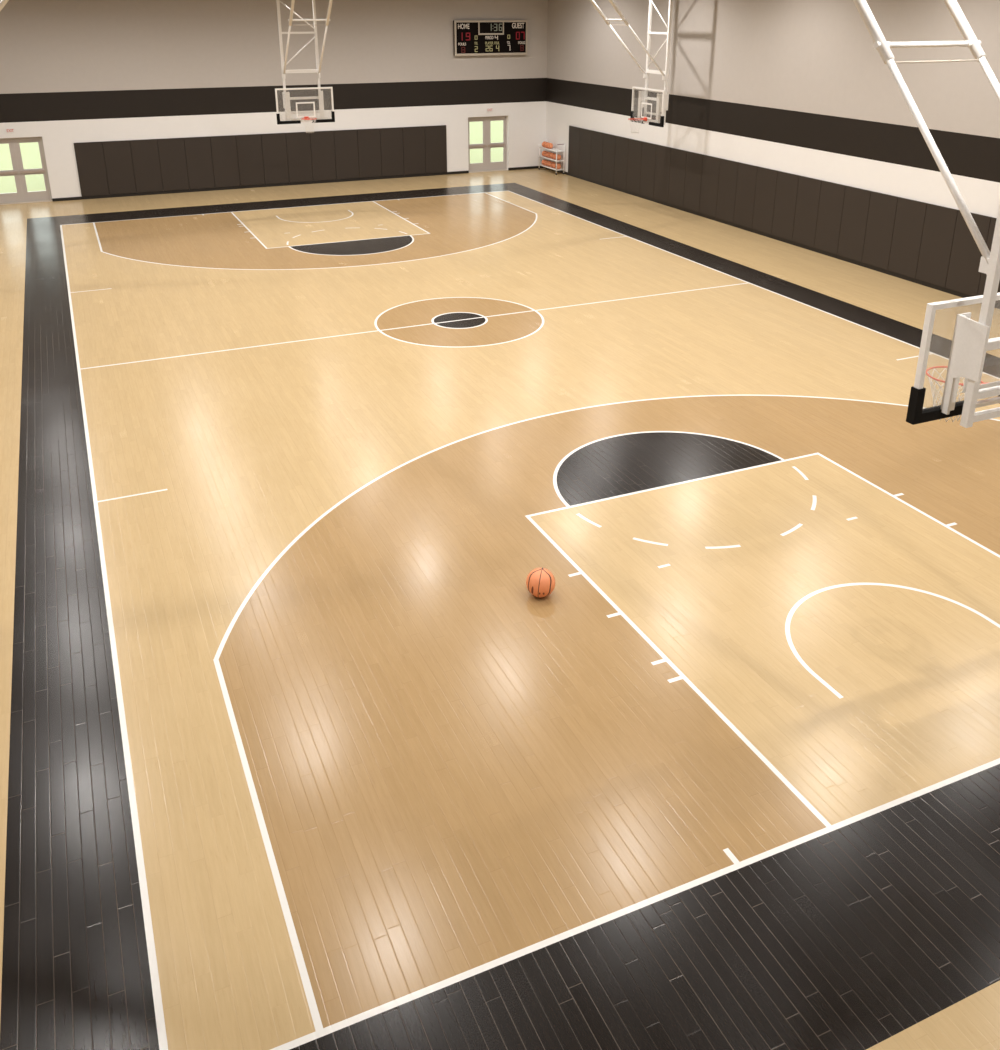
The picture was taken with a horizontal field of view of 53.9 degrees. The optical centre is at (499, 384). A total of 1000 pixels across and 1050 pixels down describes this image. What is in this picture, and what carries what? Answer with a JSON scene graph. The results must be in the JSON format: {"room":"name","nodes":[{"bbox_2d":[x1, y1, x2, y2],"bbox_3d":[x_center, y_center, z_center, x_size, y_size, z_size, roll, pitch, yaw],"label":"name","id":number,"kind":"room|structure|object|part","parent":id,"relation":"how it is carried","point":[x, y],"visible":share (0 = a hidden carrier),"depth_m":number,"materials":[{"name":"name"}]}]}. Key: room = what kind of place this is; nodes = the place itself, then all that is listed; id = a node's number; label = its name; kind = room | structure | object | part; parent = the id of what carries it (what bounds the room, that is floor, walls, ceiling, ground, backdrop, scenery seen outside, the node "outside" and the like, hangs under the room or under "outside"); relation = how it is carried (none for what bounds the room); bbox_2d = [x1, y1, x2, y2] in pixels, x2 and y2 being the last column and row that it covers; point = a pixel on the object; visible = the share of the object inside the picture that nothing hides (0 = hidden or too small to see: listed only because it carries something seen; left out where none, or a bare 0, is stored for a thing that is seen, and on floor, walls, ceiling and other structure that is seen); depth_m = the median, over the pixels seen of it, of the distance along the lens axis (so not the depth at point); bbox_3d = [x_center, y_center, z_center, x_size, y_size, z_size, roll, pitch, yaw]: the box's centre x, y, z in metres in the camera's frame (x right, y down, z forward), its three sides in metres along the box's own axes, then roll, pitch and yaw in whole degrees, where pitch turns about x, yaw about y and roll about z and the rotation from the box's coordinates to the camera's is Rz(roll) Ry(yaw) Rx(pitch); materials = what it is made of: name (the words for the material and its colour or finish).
{"room":"sports hall","nodes":[
{"label":"sports hall","id":0,"kind":"room"},
{"bbox_2d":[0,0,547,197],"bbox_3d":[-8.565,-11.681,35.895,22.799,8.778,0.305,-9,23,-22],"label":"wall","id":1,"kind":"structure","parent":0,"point":[72,71],"depth_m":35.53,"materials":[{"name":"white paint"}]},
{"bbox_2d":[5,128,14,132],"bbox_3d":[-16.509,-8.557,33.123,0.293,0.146,0.029,-9,23,-22],"label":"exit sign","id":2,"kind":"object","parent":1,"relation":"attached to","point":[8,130],"visible":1,"depth_m":33.11,"materials":[{"name":"white paint"}]},
{"bbox_2d":[0,137,51,204],"bbox_3d":[-16.539,-7.352,33.756,1.814,2.216,0.290,-9,23,-22],"label":"door","id":3,"kind":"structure","parent":1,"relation":"in","point":[22,195],"depth_m":33.90,"materials":[{"name":"white wood"}]},
{"bbox_2d":[74,133,335,195],"bbox_3d":[-8.465,-8.498,36.975,13.798,1.841,0.006,-9,23,-22],"label":"board","id":4,"kind":"object","parent":1,"relation":"attached to","point":[285,133],"visible":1,"depth_m":35.41,"materials":[{"name":"black rubber"}]},
{"bbox_2d":[74,142,108,195],"bbox_3d":[-14.341,-7.562,34.515,0.909,1.847,0.046,-9,23,-22],"label":"pad","id":5,"kind":"object","parent":4,"relation":"attached to","point":[89,155],"visible":1,"depth_m":34.49,"materials":[{"name":"black leather"}]},
{"bbox_2d":[102,140,135,194],"bbox_3d":[-13.500,-7.695,34.863,0.909,1.847,0.046,-9,23,-22],"label":"pad","id":6,"kind":"object","parent":4,"relation":"attached to","point":[117,154],"visible":1,"depth_m":34.84,"materials":[{"name":"black leather"}]},
{"bbox_2d":[130,139,162,192],"bbox_3d":[-12.659,-7.827,35.211,0.909,1.847,0.046,-9,23,-22],"label":"pad","id":7,"kind":"object","parent":4,"relation":"attached to","point":[145,155],"visible":1,"depth_m":35.18,"materials":[{"name":"black leather"}]},
{"bbox_2d":[157,138,188,190],"bbox_3d":[-11.818,-7.960,35.559,0.909,1.847,0.046,-9,23,-22],"label":"pad","id":8,"kind":"object","parent":4,"relation":"attached to","point":[172,156],"visible":1,"depth_m":35.53,"materials":[{"name":"black leather"}]},
{"bbox_2d":[184,136,214,188],"bbox_3d":[-10.977,-8.093,35.908,0.909,1.847,0.046,-9,23,-22],"label":"pad","id":9,"kind":"object","parent":4,"relation":"attached to","point":[197,149],"visible":1,"depth_m":35.88,"materials":[{"name":"black leather"}]},
{"bbox_2d":[210,135,239,187],"bbox_3d":[-10.136,-8.226,36.256,0.909,1.847,0.046,-9,23,-22],"label":"pad","id":10,"kind":"object","parent":4,"relation":"attached to","point":[223,148],"visible":1,"depth_m":36.23,"materials":[{"name":"black leather"}]},
{"bbox_2d":[236,134,264,185],"bbox_3d":[-9.295,-8.359,36.604,0.909,1.847,0.046,-9,23,-22],"label":"pad","id":11,"kind":"object","parent":4,"relation":"attached to","point":[249,147],"visible":1,"depth_m":36.58,"materials":[{"name":"black leather"}]},
{"bbox_2d":[261,133,288,183],"bbox_3d":[-8.454,-8.492,36.952,0.909,1.847,0.046,-9,23,-22],"label":"pad","id":12,"kind":"object","parent":4,"relation":"attached to","point":[274,149],"visible":1,"depth_m":36.92,"materials":[{"name":"black leather"}]},
{"bbox_2d":[286,132,312,182],"bbox_3d":[-7.613,-8.625,37.300,0.909,1.847,0.046,-9,23,-22],"label":"pad","id":13,"kind":"object","parent":4,"relation":"attached to","point":[298,144],"visible":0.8,"depth_m":37.28,"materials":[{"name":"black leather"}]},
{"bbox_2d":[310,131,335,180],"bbox_3d":[-6.772,-8.758,37.648,0.909,1.847,0.046,-9,23,-22],"label":"pad","id":14,"kind":"object","parent":4,"relation":"attached to","point":[322,142],"visible":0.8,"depth_m":37.62,"materials":[{"name":"black leather"}]},
{"bbox_2d":[334,129,358,178],"bbox_3d":[-5.931,-8.891,37.996,0.909,1.847,0.046,-9,23,-22],"label":"pad","id":15,"kind":"object","parent":4,"relation":"attached to","point":[345,141],"visible":1,"depth_m":37.97,"materials":[{"name":"black leather"}]},
{"bbox_2d":[357,128,381,177],"bbox_3d":[-5.090,-9.024,38.345,0.909,1.847,0.046,-9,23,-22],"label":"pad","id":16,"kind":"object","parent":4,"relation":"attached to","point":[369,145],"visible":1,"depth_m":38.32,"materials":[{"name":"black leather"}]},
{"bbox_2d":[380,127,403,175],"bbox_3d":[-4.249,-9.157,38.693,0.909,1.847,0.046,-9,23,-22],"label":"pad","id":17,"kind":"object","parent":4,"relation":"attached to","point":[391,139],"visible":1,"depth_m":38.67,"materials":[{"name":"black leather"}]},
{"bbox_2d":[402,126,425,174],"bbox_3d":[-3.408,-9.290,39.041,0.909,1.847,0.046,-9,23,-22],"label":"pad","id":18,"kind":"object","parent":4,"relation":"attached to","point":[413,137],"visible":1,"depth_m":39.01,"materials":[{"name":"black leather"}]},
{"bbox_2d":[425,125,446,172],"bbox_3d":[-2.567,-9.422,39.389,0.909,1.847,0.046,-9,23,-22],"label":"pad","id":19,"kind":"object","parent":4,"relation":"attached to","point":[435,136],"visible":1,"depth_m":39.36,"materials":[{"name":"black leather"}]},
{"bbox_2d":[52,166,544,200],"bbox_3d":[-8.498,-7.574,37.300,22.799,0.104,0.027,-9,23,-22],"label":"baseboard","id":20,"kind":"structure","parent":1,"relation":"attached to","point":[529,167],"depth_m":37.15,"materials":[{"name":"black rubber"}]},
{"bbox_2d":[468,116,506,172],"bbox_3d":[-0.529,-9.882,40.384,1.783,2.216,0.290,-9,23,-22],"label":"door","id":21,"kind":"structure","parent":1,"relation":"in","point":[487,165],"depth_m":40.48,"materials":[{"name":"beige metal"}]},
{"bbox_2d":[453,20,527,55],"bbox_3d":[-0.356,-13.669,38.761,3.124,1.304,0.151,-9,23,-22],"label":"scoreboard","id":22,"kind":"object","parent":1,"relation":"attached to","point":[471,37],"visible":1,"depth_m":38.69,"materials":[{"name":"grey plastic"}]},
{"bbox_3d":[-0.346,-13.971,38.578,1.091,0.463,0.021,-9,23,-22],"label":"clock frame","id":23,"kind":"part","parent":22,"relation":"part of","materials":[{"name":"white metal"}]},
{"bbox_2d":[0,168,999,1049],"bbox_3d":[-0.626,-1.132,20.742,23.409,0.122,39.624,-9,23,-22],"label":"floor","id":24,"kind":"structure","parent":0,"point":[298,750],"depth_m":10.58,"materials":[{"name":"brown wood"}]},
{"bbox_2d":[526,568,554,597],"bbox_3d":[0.464,2.261,11.214,0.335,0.335,0.335,-1,21,-3],"label":"basketball","id":25,"kind":"object","parent":24,"relation":"on","point":[540,582],"visible":1,"depth_m":11.10,"materials":[{"name":"rubber"}]},
{"bbox_2d":[539,140,564,174],"bbox_3d":[2.114,-9.346,40.379,0.384,1.218,1.643,-9,23,-22],"label":"ball rack","id":26,"kind":"object","parent":24,"relation":"on","point":[556,150],"visible":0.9,"depth_m":39.97,"materials":[{"name":"metal"}]},
{"bbox_2d":[539,164,562,170],"bbox_3d":[2.110,-8.959,40.525,0.375,0.052,1.606,-9,23,-22],"label":"shelf","id":27,"kind":"object","parent":26,"relation":"attached to","point":[556,169],"depth_m":40.29,"materials":[{"name":"white metal"}]},
{"bbox_2d":[539,147,563,151],"bbox_3d":[2.110,-9.642,40.264,0.375,0.052,1.606,-9,23,-22],"label":"shelf","id":28,"kind":"object","parent":26,"relation":"attached to","point":[552,149],"depth_m":40.12,"materials":[{"name":"white metal"}]},
{"bbox_2d":[539,156,563,161],"bbox_3d":[2.110,-9.295,40.397,0.375,0.052,1.606,-9,23,-22],"label":"shelf","id":29,"kind":"object","parent":26,"relation":"attached to","point":[546,158],"depth_m":40.09,"materials":[{"name":"white metal"}]},
{"bbox_3d":[2.587,-9.139,39.763,0.046,1.137,0.044,-9,23,-22],"label":"post","id":30,"kind":"part","parent":26,"relation":"part of","materials":[{"name":"white metal"}]},
{"bbox_2d":[545,0,999,217],"bbox_3d":[9.936,-6.959,23.527,0.305,8.778,39.624,-9,23,-22],"label":"wall","id":31,"kind":"structure","parent":0,"point":[798,87],"depth_m":26.96,"materials":[{"name":"white paint"}]},
{"bbox_2d":[545,167,999,308],"bbox_3d":[9.802,-2.868,24.973,0.027,0.104,38.926,-9,23,-22],"label":"baseboard","id":32,"kind":"structure","parent":31,"relation":"attached to","point":[878,269],"depth_m":27.95,"materials":[{"name":"black rubber"}]},
{"bbox_3d":[7.061,-5.998,30.429,0.006,1.841,21.101,-9,23,-22],"label":"board","id":33,"kind":"object","parent":31,"relation":"attached to","visible":0},
{"bbox_2d":[568,126,579,175],"bbox_3d":[2.948,-9.288,39.038,0.046,1.847,0.906,-9,23,-22],"label":"pad","id":34,"kind":"object","parent":33,"relation":"attached to","point":[574,132],"visible":1,"depth_m":39.01,"materials":[{"name":"black leather"}]},
{"bbox_2d":[579,128,590,178],"bbox_3d":[3.320,-8.989,38.254,0.046,1.847,0.906,-9,23,-22],"label":"pad","id":35,"kind":"object","parent":33,"relation":"attached to","point":[585,134],"visible":1,"depth_m":38.23,"materials":[{"name":"black leather"}]},
{"bbox_2d":[590,130,602,181],"bbox_3d":[3.692,-8.690,37.470,0.046,1.847,0.906,-9,23,-22],"label":"pad","id":36,"kind":"object","parent":33,"relation":"attached to","point":[596,137],"visible":1,"depth_m":37.45,"materials":[{"name":"black leather"}]},
{"bbox_2d":[601,133,615,185],"bbox_3d":[4.063,-8.391,36.687,0.046,1.847,0.906,-9,23,-22],"label":"pad","id":37,"kind":"object","parent":33,"relation":"attached to","point":[608,156],"visible":1,"depth_m":36.66,"materials":[{"name":"black leather"}]},
{"bbox_2d":[614,136,628,189],"bbox_3d":[4.435,-8.091,35.903,0.046,1.847,0.906,-9,23,-22],"label":"pad","id":38,"kind":"object","parent":33,"relation":"attached to","point":[621,143],"visible":1,"depth_m":35.88,"materials":[{"name":"black leather"}]},
{"bbox_2d":[626,139,641,193],"bbox_3d":[4.807,-7.792,35.119,0.046,1.847,0.906,-9,23,-22],"label":"pad","id":39,"kind":"object","parent":33,"relation":"attached to","point":[634,146],"visible":1,"depth_m":35.09,"materials":[{"name":"black leather"}]},
{"bbox_2d":[640,141,656,197],"bbox_3d":[5.178,-7.493,34.336,0.046,1.847,0.906,-9,23,-22],"label":"pad","id":40,"kind":"object","parent":33,"relation":"attached to","point":[648,157],"visible":1,"depth_m":34.31,"materials":[{"name":"black leather"}]},
{"bbox_2d":[653,145,670,202],"bbox_3d":[5.550,-7.194,33.552,0.046,1.847,0.906,-9,23,-22],"label":"pad","id":41,"kind":"object","parent":33,"relation":"attached to","point":[663,153],"visible":1,"depth_m":33.53,"materials":[{"name":"black leather"}]},
{"bbox_2d":[668,148,686,207],"bbox_3d":[5.922,-6.895,32.769,0.046,1.847,0.906,-9,23,-22],"label":"pad","id":42,"kind":"object","parent":33,"relation":"attached to","point":[678,157],"visible":1,"depth_m":32.74,"materials":[{"name":"black leather"}]},
{"bbox_2d":[683,151,702,211],"bbox_3d":[6.293,-6.596,31.985,0.046,1.847,0.906,-9,23,-22],"label":"pad","id":43,"kind":"object","parent":33,"relation":"attached to","point":[694,161],"visible":1,"depth_m":31.96,"materials":[{"name":"black leather"}]},
{"bbox_2d":[699,155,720,217],"bbox_3d":[6.665,-6.296,31.201,0.046,1.847,0.906,-9,23,-22],"label":"pad","id":44,"kind":"object","parent":33,"relation":"attached to","point":[710,166],"visible":1,"depth_m":31.18,"materials":[{"name":"black leather"}]},
{"bbox_2d":[716,158,738,222],"bbox_3d":[7.037,-5.997,30.418,0.046,1.847,0.906,-9,23,-22],"label":"pad","id":45,"kind":"object","parent":33,"relation":"attached to","point":[728,171],"visible":1,"depth_m":30.39,"materials":[{"name":"black leather"}]},
{"bbox_2d":[733,162,758,228],"bbox_3d":[7.408,-5.698,29.634,0.046,1.847,0.906,-9,23,-22],"label":"pad","id":46,"kind":"object","parent":33,"relation":"attached to","point":[747,174],"visible":1,"depth_m":29.60,"materials":[{"name":"black leather"}]},
{"bbox_2d":[752,167,777,233],"bbox_3d":[7.780,-5.399,28.850,0.046,1.847,0.906,-9,23,-22],"label":"pad","id":47,"kind":"object","parent":33,"relation":"attached to","point":[766,181],"visible":1,"depth_m":28.83,"materials":[{"name":"black leather"}]},
{"bbox_2d":[771,171,799,240],"bbox_3d":[8.152,-5.100,28.067,0.046,1.847,0.906,-9,23,-22],"label":"pad","id":48,"kind":"object","parent":33,"relation":"attached to","point":[787,183],"visible":1,"depth_m":28.04,"materials":[{"name":"black leather"}]},
{"bbox_2d":[792,176,821,247],"bbox_3d":[8.523,-4.801,27.283,0.046,1.847,0.906,-9,23,-22],"label":"pad","id":49,"kind":"object","parent":33,"relation":"attached to","point":[808,193],"visible":1,"depth_m":27.25,"materials":[{"name":"black leather"}]},
{"bbox_2d":[814,180,845,254],"bbox_3d":[8.895,-4.502,26.500,0.046,1.847,0.906,-9,23,-22],"label":"pad","id":50,"kind":"object","parent":33,"relation":"attached to","point":[831,201],"visible":1,"depth_m":26.47,"materials":[{"name":"black leather"}]},
{"bbox_2d":[837,186,870,261],"bbox_3d":[9.267,-4.202,25.716,0.046,1.847,0.906,-9,23,-22],"label":"pad","id":51,"kind":"object","parent":33,"relation":"attached to","point":[856,200],"visible":1,"depth_m":25.69,"materials":[{"name":"black leather"}]},
{"bbox_2d":[862,191,897,269],"bbox_3d":[9.638,-3.903,24.932,0.046,1.847,0.906,-9,23,-22],"label":"pad","id":52,"kind":"object","parent":33,"relation":"attached to","point":[882,207],"visible":1,"depth_m":24.90,"materials":[{"name":"black leather"}]},
{"bbox_2d":[888,197,926,278],"bbox_3d":[10.010,-3.604,24.149,0.046,1.847,0.906,-9,23,-22],"label":"pad","id":53,"kind":"object","parent":33,"relation":"attached to","point":[910,214],"visible":1,"depth_m":24.12,"materials":[{"name":"black leather"}]},
{"bbox_2d":[916,203,957,287],"bbox_3d":[10.382,-3.305,23.365,0.046,1.847,0.906,-9,23,-22],"label":"pad","id":54,"kind":"object","parent":33,"relation":"attached to","point":[940,221],"visible":0.99,"depth_m":23.33,"materials":[{"name":"black leather"}]},
{"bbox_2d":[945,210,990,295],"bbox_3d":[10.753,-3.006,22.581,0.046,1.847,0.906,-9,23,-22],"label":"pad","id":55,"kind":"object","parent":33,"relation":"attached to","point":[963,276],"visible":0.76,"depth_m":22.61,"materials":[{"name":"black leather"}]},
{"bbox_2d":[977,217,999,303],"bbox_3d":[11.125,-2.706,21.798,0.046,1.847,0.906,-9,23,-22],"label":"pad","id":56,"kind":"object","parent":33,"relation":"attached to","point":[983,277],"visible":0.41,"depth_m":21.99,"materials":[{"name":"black leather"}]},
{"bbox_3d":[-0.626,-9.461,17.562,23.409,0.152,39.624,-9,23,-22],"label":"ceiling","id":57,"kind":"structure","parent":0,"visible":0},
{"bbox_2d":[0,0,8,10],"bbox_3d":[-11.616,-8.327,23.399,4.281,6.194,1.853,-9,23,-22],"label":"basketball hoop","id":58,"kind":"object","parent":57,"relation":"hanging from","point":[3,3],"visible":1,"depth_m":22.63,"materials":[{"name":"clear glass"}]},
{"bbox_2d":[275,0,334,132],"bbox_3d":[-5.473,-10.429,28.903,1.853,6.194,4.281,-9,23,-22],"label":"basketball hoop","id":59,"kind":"object","parent":57,"relation":"hanging from","point":[286,95],"visible":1,"depth_m":30.98,"materials":[{"name":"white metal"}]},
{"bbox_3d":[-6.835,-8.987,31.138,0.023,0.555,0.299,-9,23,-22],"label":"gusset plate","id":60,"kind":"part","parent":59,"relation":"part of","materials":[{"name":"white metal"}]},
{"bbox_3d":[-6.194,-8.879,31.237,1.829,1.058,0.061,-9,23,-22],"label":"backboard frame","id":61,"kind":"part","parent":59,"relation":"part of","materials":[{"name":"white metal"}]},
{"bbox_2d":[590,0,672,132],"bbox_3d":[3.018,-10.640,29.457,4.281,6.194,1.853,-9,23,-22],"label":"basketball hoop","id":62,"kind":"object","parent":57,"relation":"hanging from","point":[662,99],"visible":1,"depth_m":30.48,"materials":[{"name":"white metal"}]},
{"bbox_3d":[4.592,-9.123,31.494,0.299,0.555,0.023,-9,23,-22],"label":"gusset plate","id":63,"kind":"part","parent":62,"relation":"part of","materials":[{"name":"white metal"}]},
{"bbox_3d":[4.646,-8.767,30.944,0.061,1.058,1.829,-9,23,-22],"label":"backboard frame","id":64,"kind":"part","parent":62,"relation":"part of","materials":[{"name":"white metal"}]},
{"bbox_3d":[5.085,-8.726,30.456,0.299,0.555,0.023,-9,23,-22],"label":"gusset plate","id":65,"kind":"part","parent":62,"relation":"part of","materials":[{"name":"white metal"}]},
{"bbox_2d":[853,0,999,427],"bbox_3d":[3.728,-3.022,9.504,1.853,6.194,4.281,-9,23,-22],"label":"basketball hoop","id":66,"kind":"object","parent":57,"relation":"hanging from","point":[971,341],"visible":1,"depth_m":8.48,"materials":[{"name":"white metal"}]},
{"bbox_3d":[3.977,-2.937,8.934,0.994,0.017,0.017,-9,23,-22],"label":"tie rod","id":67,"kind":"part","parent":66,"relation":"part of","materials":[{"name":"white metal"}]},
{"bbox_3d":[4.449,-0.312,8.796,1.829,1.058,0.061,-9,23,-22],"label":"backboard frame","id":68,"kind":"part","parent":66,"relation":"part of","materials":[{"name":"white metal"}]},
{"bbox_3d":[3.979,-0.282,8.338,0.023,0.555,0.299,-9,23,-22],"label":"gusset plate","id":69,"kind":"part","parent":66,"relation":"part of","materials":[{"name":"white metal"}]},
{"label":"outside","id":70,"kind":"structure","parent":0,"visible":0},
{"bbox_2d":[0,120,502,192],"bbox_3d":[-22.234,-18.490,66.315,64.008,0.107,67.056,-9,23,-22],"label":"lawn","id":71,"kind":"structure","parent":70,"point":[30,153],"depth_m":45.18,"materials":[{"name":"green plant"}]}
]}

